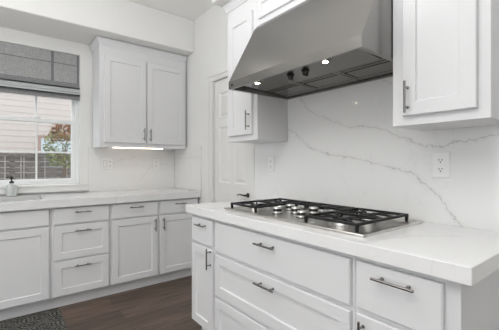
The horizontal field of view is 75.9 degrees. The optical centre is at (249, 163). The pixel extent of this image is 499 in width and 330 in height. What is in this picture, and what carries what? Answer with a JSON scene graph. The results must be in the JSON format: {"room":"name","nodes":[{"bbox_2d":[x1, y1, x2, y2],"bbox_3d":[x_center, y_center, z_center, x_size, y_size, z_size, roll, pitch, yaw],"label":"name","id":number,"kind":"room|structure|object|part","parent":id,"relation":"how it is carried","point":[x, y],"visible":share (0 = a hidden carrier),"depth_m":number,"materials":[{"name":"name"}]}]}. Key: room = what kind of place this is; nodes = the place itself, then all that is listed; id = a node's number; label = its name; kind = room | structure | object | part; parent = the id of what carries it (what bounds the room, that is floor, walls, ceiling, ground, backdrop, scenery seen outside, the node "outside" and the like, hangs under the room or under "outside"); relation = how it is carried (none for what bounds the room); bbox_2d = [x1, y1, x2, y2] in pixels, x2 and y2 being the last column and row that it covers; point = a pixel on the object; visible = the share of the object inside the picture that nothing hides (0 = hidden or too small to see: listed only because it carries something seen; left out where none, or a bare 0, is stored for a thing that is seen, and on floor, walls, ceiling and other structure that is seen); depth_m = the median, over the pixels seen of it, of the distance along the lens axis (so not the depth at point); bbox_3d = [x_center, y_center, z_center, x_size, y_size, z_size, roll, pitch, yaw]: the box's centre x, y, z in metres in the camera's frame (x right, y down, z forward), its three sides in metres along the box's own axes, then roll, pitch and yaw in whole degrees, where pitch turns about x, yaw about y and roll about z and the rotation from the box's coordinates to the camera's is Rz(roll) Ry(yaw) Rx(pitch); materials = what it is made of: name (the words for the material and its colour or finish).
{"room":"kitchen","nodes":[
{"label":"kitchen","id":0,"kind":"room"},
{"bbox_2d":[0,27,156,195],"bbox_3d":[-2.865,-0.188,2.490,5.143,2.790,0.150,0,0,-38],"label":"wall","id":1,"kind":"structure","parent":0,"point":[7,35],"depth_m":3.28,"materials":[{"name":"paint"}]},
{"bbox_2d":[0,94,78,185],"bbox_3d":[-2.077,-0.451,3.116,0.735,1.315,0.080,0,0,-38],"label":"window","id":2,"kind":"structure","parent":1,"relation":"in","point":[74,122],"depth_m":3.21,"materials":[{"name":"white plastic"}]},
{"bbox_3d":[-2.090,-0.740,3.132,0.671,0.673,0.029,0,0,-38],"label":"sash","id":3,"kind":"part","parent":2,"relation":"part of","materials":[{"name":"white plastic"}]},
{"bbox_2d":[0,41,79,100],"bbox_3d":[-2.021,-0.874,3.044,0.727,0.463,0.058,0,0,-38],"label":"roman shade","id":4,"kind":"object","parent":1,"relation":"attached to","point":[21,67],"visible":1,"depth_m":3.06,"materials":[{"name":"grey fabric"}]},
{"bbox_3d":[-2.036,-0.959,3.063,0.727,0.292,0.010,0,0,-38],"label":"cloth panel","id":5,"kind":"part","parent":4,"relation":"part of","materials":[{"name":"grey fabric"}]},
{"bbox_2d":[0,183,88,193],"bbox_3d":[-2.030,0.240,3.055,0.885,0.070,0.095,0,0,-38],"label":"window sill","id":6,"kind":"structure","parent":1,"relation":"attached to","point":[48,187],"depth_m":3.08,"materials":[{"name":"white paint"}]},
{"bbox_2d":[0,0,193,55],"bbox_3d":[-2.689,-1.407,2.224,4.893,0.353,0.485,0,0,-38],"label":"soffit","id":7,"kind":"object","parent":1,"relation":"attached to","point":[79,21],"depth_m":3.01,"materials":[{"name":"paint"}]},
{"bbox_2d":[88,146,174,191],"bbox_3d":[-1.293,0.057,3.612,0.956,0.470,0.012,0,0,-38],"label":"backsplash","id":8,"kind":"structure","parent":1,"relation":"attached to","point":[132,169],"depth_m":3.58,"materials":[{"name":"stone"}]},
{"bbox_2d":[102,158,112,168],"bbox_3d":[-1.519,0.002,3.421,0.115,0.118,0.010,0,0,-38],"label":"wall outlet","id":9,"kind":"object","parent":8,"relation":"attached to","point":[107,163],"visible":1,"depth_m":3.42,"materials":[{"name":"plastic"}]},
{"bbox_2d":[153,159,158,168],"bbox_3d":[-1.094,0.002,3.754,0.080,0.118,0.008,0,0,-38],"label":"wall outlet","id":10,"kind":"object","parent":8,"relation":"attached to","point":[155,161],"visible":1,"depth_m":3.75,"materials":[{"name":"plastic"}]},
{"bbox_2d":[90,36,186,149],"bbox_3d":[-1.176,-0.691,3.471,0.946,1.062,0.353,0,0,-38],"label":"upper cabinet","id":11,"kind":"object","parent":1,"relation":"attached to","point":[139,92],"visible":1,"depth_m":3.32,"materials":[{"name":"white paint"}]},
{"bbox_3d":[-1.254,-0.638,3.245,0.412,0.860,0.020,0,0,-38],"label":"door","id":12,"kind":"part","parent":11,"relation":"part of","materials":[{"name":"white paint"}]},
{"bbox_3d":[-1.185,-1.192,3.482,0.946,0.061,0.324,0,0,-38],"label":"crown","id":13,"kind":"part","parent":11,"relation":"part of","materials":[{"name":"white paint"}]},
{"bbox_3d":[-0.911,-0.638,3.512,0.429,0.860,0.020,0,0,-38],"label":"door","id":14,"kind":"part","parent":11,"relation":"part of","materials":[{"name":"white paint"}]},
{"bbox_2d":[6,275,201,329],"bbox_3d":[-1.036,1.257,0.144,5.143,0.100,6.100,0,0,-38],"label":"floor","id":15,"kind":"structure","parent":0,"point":[167,305],"depth_m":2.61,"materials":[{"name":"brown wood"}]},
{"bbox_2d":[0,208,50,320],"bbox_3d":[-2.144,0.781,2.541,0.912,0.851,0.655,0,0,-38],"label":"base cabinet","id":16,"kind":"object","parent":15,"relation":"on","point":[25,235],"visible":0.95,"depth_m":2.50,"materials":[{"name":"white paint"}]},
{"bbox_3d":[-1.992,0.433,2.346,0.912,0.156,0.050,0,0,-38],"label":"rail","id":17,"kind":"part","parent":16,"relation":"part of","materials":[{"name":"white paint"}]},
{"bbox_2d":[0,307,66,329],"bbox_3d":[-1.810,1.202,2.025,1.135,0.008,0.760,0,0,-38],"label":"kitchen rug","id":18,"kind":"object","parent":15,"relation":"on","point":[51,319],"visible":1,"depth_m":2.41,"materials":[{"name":"grey fabric"}]},
{"bbox_2d":[50,204,109,308],"bbox_3d":[-1.605,0.781,2.961,0.452,0.850,0.655,0,0,-38],"label":"base cabinet","id":19,"kind":"object","parent":15,"relation":"on","point":[80,235],"visible":0.98,"depth_m":2.73,"materials":[{"name":"white paint"}]},
{"bbox_3d":[-1.429,0.951,2.740,0.425,0.282,0.020,0,0,-38],"label":"drawer","id":20,"kind":"part","parent":19,"relation":"part of","materials":[{"name":"white paint"}]},
{"bbox_3d":[-1.429,0.655,2.740,0.425,0.277,0.020,0,0,-38],"label":"drawer","id":21,"kind":"part","parent":19,"relation":"part of","materials":[{"name":"white paint"}]},
{"bbox_3d":[-1.429,0.435,2.740,0.425,0.132,0.020,0,0,-38],"label":"drawer","id":22,"kind":"part","parent":19,"relation":"part of","materials":[{"name":"white paint"}]},
{"bbox_2d":[108,197,197,294],"bbox_3d":[-1.072,0.781,3.376,0.898,0.850,0.655,0,0,-38],"label":"base cabinet","id":23,"kind":"object","parent":15,"relation":"on","point":[151,241],"visible":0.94,"depth_m":3.10,"materials":[{"name":"white paint"}]},
{"bbox_2d":[0,188,200,211],"bbox_3d":[-1.614,0.324,2.949,2.280,0.062,0.636,0,0,-38],"label":"countertop","id":24,"kind":"structure","parent":23,"relation":"on","point":[38,201],"depth_m":2.88,"materials":[{"name":"stone"}]},
{"bbox_2d":[6,176,16,196],"bbox_3d":[-2.133,0.202,2.869,0.082,0.181,0.082,0,0,-38],"label":"soap dispenser","id":25,"kind":"object","parent":24,"relation":"on","point":[11,189],"visible":1,"depth_m":2.84,"materials":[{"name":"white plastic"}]},
{"bbox_2d":[6,183,16,196],"bbox_3d":[-2.133,0.234,2.869,0.082,0.116,0.082,0,0,-38],"label":"bottle","id":26,"kind":"object","parent":25,"relation":"attached to","point":[11,189],"depth_m":2.84,"materials":[{"name":"white plastic"}]},
{"bbox_3d":[-1.073,0.435,3.017,0.427,0.132,0.020,0,0,-38],"label":"drawer","id":27,"kind":"part","parent":23,"relation":"part of","materials":[{"name":"white paint"}]},
{"bbox_3d":[-1.073,0.804,3.017,0.427,0.575,0.020,0,0,-38],"label":"door","id":28,"kind":"part","parent":23,"relation":"part of","materials":[{"name":"white paint"}]},
{"bbox_3d":[-0.720,0.804,3.293,0.422,0.575,0.020,0,0,-38],"label":"door","id":29,"kind":"part","parent":23,"relation":"part of","materials":[{"name":"white paint"}]},
{"bbox_3d":[-0.720,0.435,3.293,0.422,0.132,0.020,0,0,-38],"label":"drawer","id":30,"kind":"part","parent":23,"relation":"part of","materials":[{"name":"white paint"}]},
{"bbox_2d":[192,214,216,329],"bbox_3d":[-0.089,0.777,2.327,0.663,0.860,0.310,0,0,-38],"label":"base cabinet","id":31,"kind":"object","parent":15,"relation":"on","point":[203,228],"visible":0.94,"depth_m":2.13,"materials":[{"name":"white paint"}]},
{"bbox_3d":[-0.315,0.452,2.152,0.020,0.166,0.278,0,0,-38],"label":"drawer","id":32,"kind":"part","parent":31,"relation":"part of","materials":[{"name":"white paint"}]},
{"bbox_3d":[-0.315,0.822,2.152,0.020,0.540,0.278,0,0,-38],"label":"door","id":33,"kind":"part","parent":31,"relation":"part of","materials":[{"name":"white paint"}]},
{"bbox_3d":[-0.264,0.609,2.041,0.036,0.135,0.013,0,0,-38],"label":"handle","id":34,"kind":"part","parent":31,"relation":"part of","materials":[{"name":"silver metal"}]},
{"bbox_2d":[215,220,355,329],"bbox_3d":[0.317,0.777,1.806,0.663,0.860,1.009,0,0,-38],"label":"base cabinet","id":35,"kind":"object","parent":15,"relation":"on","point":[264,281],"visible":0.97,"depth_m":1.56,"materials":[{"name":"white paint"}]},
{"bbox_3d":[0.092,0.967,1.630,0.020,0.251,0.985,0,0,-38],"label":"drawer","id":36,"kind":"part","parent":35,"relation":"part of","materials":[{"name":"white paint"}]},
{"bbox_3d":[0.075,0.619,1.607,0.036,0.013,0.150,0,0,-38],"label":"handle","id":37,"kind":"part","parent":35,"relation":"part of","materials":[{"name":"silver metal"}]},
{"bbox_3d":[0.075,0.414,1.607,0.036,0.013,0.150,0,0,-38],"label":"handle","id":38,"kind":"part","parent":35,"relation":"part of","materials":[{"name":"silver metal"}]},
{"bbox_3d":[0.092,0.696,1.630,0.020,0.250,0.985,0,0,-38],"label":"drawer","id":39,"kind":"part","parent":35,"relation":"part of","materials":[{"name":"white paint"}]},
{"bbox_2d":[186,199,498,285],"bbox_3d":[0.339,0.320,1.792,0.646,0.054,1.759,0,0,-38],"label":"countertop","id":40,"kind":"structure","parent":35,"relation":"on","point":[462,255],"depth_m":1.20,"materials":[{"name":"stone"}]},
{"bbox_2d":[224,198,422,237],"bbox_3d":[0.348,0.270,1.814,0.520,0.046,0.997,0,0,-38],"label":"gas cooktop","id":41,"kind":"object","parent":40,"relation":"in","point":[348,220],"visible":1,"depth_m":1.61,"materials":[{"name":"metal"}]},
{"bbox_3d":[0.043,0.276,2.002,0.120,0.019,0.120,0,0,-38],"label":"burner","id":42,"kind":"part","parent":41,"relation":"part of","materials":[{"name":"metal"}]},
{"bbox_3d":[0.444,0.276,1.919,0.108,0.019,0.108,0,0,-38],"label":"burner","id":43,"kind":"part","parent":41,"relation":"part of","materials":[{"name":"metal"}]},
{"bbox_3d":[0.435,0.276,1.499,0.132,0.019,0.132,0,0,-38],"label":"burner","id":44,"kind":"part","parent":41,"relation":"part of","materials":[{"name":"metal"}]},
{"bbox_2d":[356,257,498,329],"bbox_3d":[0.738,0.777,1.266,0.663,0.860,0.360,0,0,-38],"label":"base cabinet","id":45,"kind":"object","parent":15,"relation":"on","point":[388,297],"visible":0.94,"depth_m":1.07,"materials":[{"name":"white paint"}]},
{"bbox_3d":[0.409,0.647,1.178,0.036,0.135,0.013,0,0,-38],"label":"handle","id":46,"kind":"part","parent":45,"relation":"part of","materials":[{"name":"silver metal"}]},
{"bbox_3d":[0.505,0.829,1.101,0.020,0.527,0.300,0,0,-38],"label":"door","id":47,"kind":"part","parent":45,"relation":"part of","materials":[{"name":"white paint"}]},
{"bbox_3d":[0.484,0.407,1.082,0.036,0.013,0.150,0,0,-38],"label":"handle","id":48,"kind":"part","parent":45,"relation":"part of","materials":[{"name":"silver metal"}]},
{"bbox_3d":[0.505,0.457,1.101,0.020,0.176,0.300,0,0,-38],"label":"drawer","id":49,"kind":"part","parent":45,"relation":"part of","materials":[{"name":"white paint"}]},
{"bbox_2d":[128,0,213,20],"bbox_3d":[-1.036,-1.633,0.144,5.143,0.100,6.100,0,0,-38],"label":"ceiling","id":50,"kind":"structure","parent":0,"point":[189,9],"depth_m":3.23,"materials":[{"name":"paint"}]},
{"bbox_2d":[181,5,227,203],"bbox_3d":[0.979,-0.188,1.619,0.150,2.790,5.950,0,0,-38],"label":"wall","id":51,"kind":"structure","parent":0,"point":[209,57],"depth_m":3.34,"materials":[{"name":"paint"}]},
{"bbox_2d":[175,146,201,190],"bbox_3d":[-0.714,0.052,3.659,0.012,0.480,0.650,0,0,-38],"label":"backsplash","id":52,"kind":"structure","parent":51,"relation":"attached to","point":[188,161],"depth_m":3.60,"materials":[{"name":"stone"}]},
{"bbox_2d":[212,0,230,7],"bbox_3d":[1.197,-1.405,0.882,0.413,0.357,4.320,0,0,-38],"label":"trim","id":53,"kind":"structure","parent":51,"relation":"attached to","point":[221,3],"depth_m":2.44,"materials":[{"name":"white paint"}]},
{"bbox_2d":[208,68,254,202],"bbox_3d":[-0.186,0.158,2.975,0.022,2.098,0.745,0,0,-38],"label":"trim","id":54,"kind":"structure","parent":51,"relation":"attached to","point":[224,73],"depth_m":3.22,"materials":[{"name":"white paint"}]},
{"bbox_2d":[215,77,250,201],"bbox_3d":[-0.171,0.189,2.977,0.090,2.016,0.617,0,0,-38],"label":"door","id":55,"kind":"structure","parent":51,"relation":"in","point":[232,160],"depth_m":3.06,"materials":[{"name":"white paint"}]},
{"bbox_2d":[223,0,286,143],"bbox_3d":[0.025,-0.694,2.418,0.345,1.057,0.392,0,0,-38],"label":"upper cabinet","id":56,"kind":"object","parent":51,"relation":"attached to","point":[252,118],"visible":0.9,"depth_m":2.31,"materials":[{"name":"white paint"}]},
{"bbox_3d":[0.037,-1.192,2.427,0.316,0.061,0.392,0,0,-38],"label":"crown","id":57,"kind":"part","parent":56,"relation":"part of","materials":[{"name":"white paint"}]},
{"bbox_3d":[-0.068,-0.636,2.331,0.020,0.863,0.284,0,0,-38],"label":"door","id":58,"kind":"part","parent":56,"relation":"part of","materials":[{"name":"white paint"}]},
{"bbox_3d":[-0.018,-0.303,2.222,0.036,0.135,0.013,0,0,-38],"label":"handle","id":59,"kind":"part","parent":56,"relation":"part of","materials":[{"name":"silver metal"}]},
{"bbox_2d":[258,0,305,25],"bbox_3d":[0.452,-1.081,1.895,0.316,0.282,0.956,0,0,-38],"label":"upper cabinet","id":60,"kind":"object","parent":51,"relation":"attached to","point":[267,9],"visible":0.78,"depth_m":2.06,"materials":[{"name":"white paint"}]},
{"bbox_3d":[0.342,-1.040,1.809,0.016,0.125,0.903,0,0,-38],"label":"panel","id":61,"kind":"part","parent":60,"relation":"part of","materials":[{"name":"white paint"}]},
{"bbox_2d":[229,0,392,99],"bbox_3d":[0.366,-0.694,1.828,0.531,0.490,0.952,0,0,-38],"label":"range hood","id":62,"kind":"object","parent":51,"relation":"attached to","point":[311,47],"visible":0.99,"depth_m":1.65,"materials":[{"name":"silver metal"}]},
{"bbox_3d":[0.220,-0.462,1.721,0.042,0.026,0.042,0,0,-38],"label":"knob","id":63,"kind":"part","parent":62,"relation":"part of","materials":[{"name":"black plastic"}]},
{"bbox_3d":[0.286,-0.462,1.637,0.042,0.026,0.042,0,0,-38],"label":"knob","id":64,"kind":"part","parent":62,"relation":"part of","materials":[{"name":"black plastic"}]},
{"bbox_3d":[0.261,-0.492,1.713,0.186,0.046,0.840,0,0,-38],"label":"control panel","id":65,"kind":"part","parent":62,"relation":"part of","materials":[{"name":"silver metal"}]},
{"bbox_2d":[255,77,498,231],"bbox_3d":[0.873,-0.130,1.623,0.012,0.846,2.686,0,0,-38],"label":"backsplash","id":66,"kind":"structure","parent":51,"relation":"attached to","point":[343,147],"depth_m":1.82,"materials":[{"name":"stone"}]},
{"bbox_2d":[268,156,273,171],"bbox_3d":[0.167,0.004,2.512,0.008,0.124,0.074,0,0,-38],"label":"wall outlet","id":67,"kind":"object","parent":66,"relation":"attached to","point":[270,158],"visible":1,"depth_m":2.51,"materials":[{"name":"plastic"}]},
{"bbox_2d":[432,152,449,177],"bbox_3d":[0.922,0.007,1.543,0.008,0.124,0.080,0,0,-38],"label":"wall outlet","id":68,"kind":"object","parent":66,"relation":"attached to","point":[440,160],"visible":1,"depth_m":1.54,"materials":[{"name":"plastic"}]},
{"bbox_2d":[437,157,443,163],"bbox_3d":[0.920,-0.015,1.541,0.002,0.031,0.034,0,0,-38],"label":"socket","id":69,"kind":"object","parent":68,"relation":"attached to","point":[440,160],"depth_m":1.54,"materials":[{"name":"plastic"}]},
{"bbox_2d":[437,166,443,172],"bbox_3d":[0.920,0.029,1.541,0.002,0.031,0.034,0,0,-38],"label":"socket","id":70,"kind":"object","parent":68,"relation":"attached to","point":[440,169],"depth_m":1.54,"materials":[{"name":"plastic"}]},
{"bbox_2d":[393,0,498,130],"bbox_3d":[0.855,-0.694,1.353,0.345,1.057,0.392,0,0,-38],"label":"upper cabinet","id":71,"kind":"object","parent":51,"relation":"attached to","point":[446,52],"visible":1,"depth_m":1.26,"materials":[{"name":"white paint"}]},
{"bbox_3d":[0.660,-0.281,1.352,0.036,0.135,0.013,0,0,-38],"label":"handle","id":72,"kind":"part","parent":71,"relation":"part of","materials":[{"name":"silver metal"}]},
{"bbox_3d":[0.751,-0.636,1.281,0.020,0.863,0.274,0,0,-38],"label":"door","id":73,"kind":"part","parent":71,"relation":"part of","materials":[{"name":"white paint"}]},
{"label":"outside","id":74,"kind":"structure","parent":0,"visible":0},
{"bbox_3d":[-4.683,1.607,7.634,14.000,0.100,10.200,0,0,-38],"label":"ground","id":75,"kind":"structure","parent":74,"visible":0},
{"bbox_2d":[0,86,70,178],"bbox_3d":[-5.141,-1.368,8.222,12.000,5.850,0.210,0,0,-38],"label":"neighbouring house","id":76,"kind":"structure","parent":75,"relation":"on","point":[14,135],"depth_m":7.91,"materials":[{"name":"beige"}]},
{"bbox_3d":[-4.955,-0.228,8.268,0.750,0.850,0.015,0,0,-38],"label":"pane","id":77,"kind":"part","parent":76,"relation":"part of","materials":[{"name":"clear glass"}]},
{"bbox_2d":[0,153,70,179],"bbox_3d":[-3.623,0.692,5.462,8.000,1.731,0.130,0,0,-38],"label":"fence","id":78,"kind":"object","parent":75,"relation":"on","point":[11,168],"visible":0.12,"depth_m":5.35,"materials":[{"name":"brown wood"}]},
{"bbox_3d":[-3.608,-0.149,5.442,8.000,0.049,0.080,0,0,-38],"label":"rail","id":79,"kind":"part","parent":78,"relation":"part of","materials":[{"name":"white wood"}]},
{"bbox_2d":[42,124,70,177],"bbox_3d":[-2.943,0.419,5.176,0.688,2.276,0.600,0,0,-38],"label":"young tree","id":80,"kind":"object","parent":75,"relation":"on","point":[57,132],"visible":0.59,"depth_m":5.05,"materials":[{"name":"green plant"}]}
]}

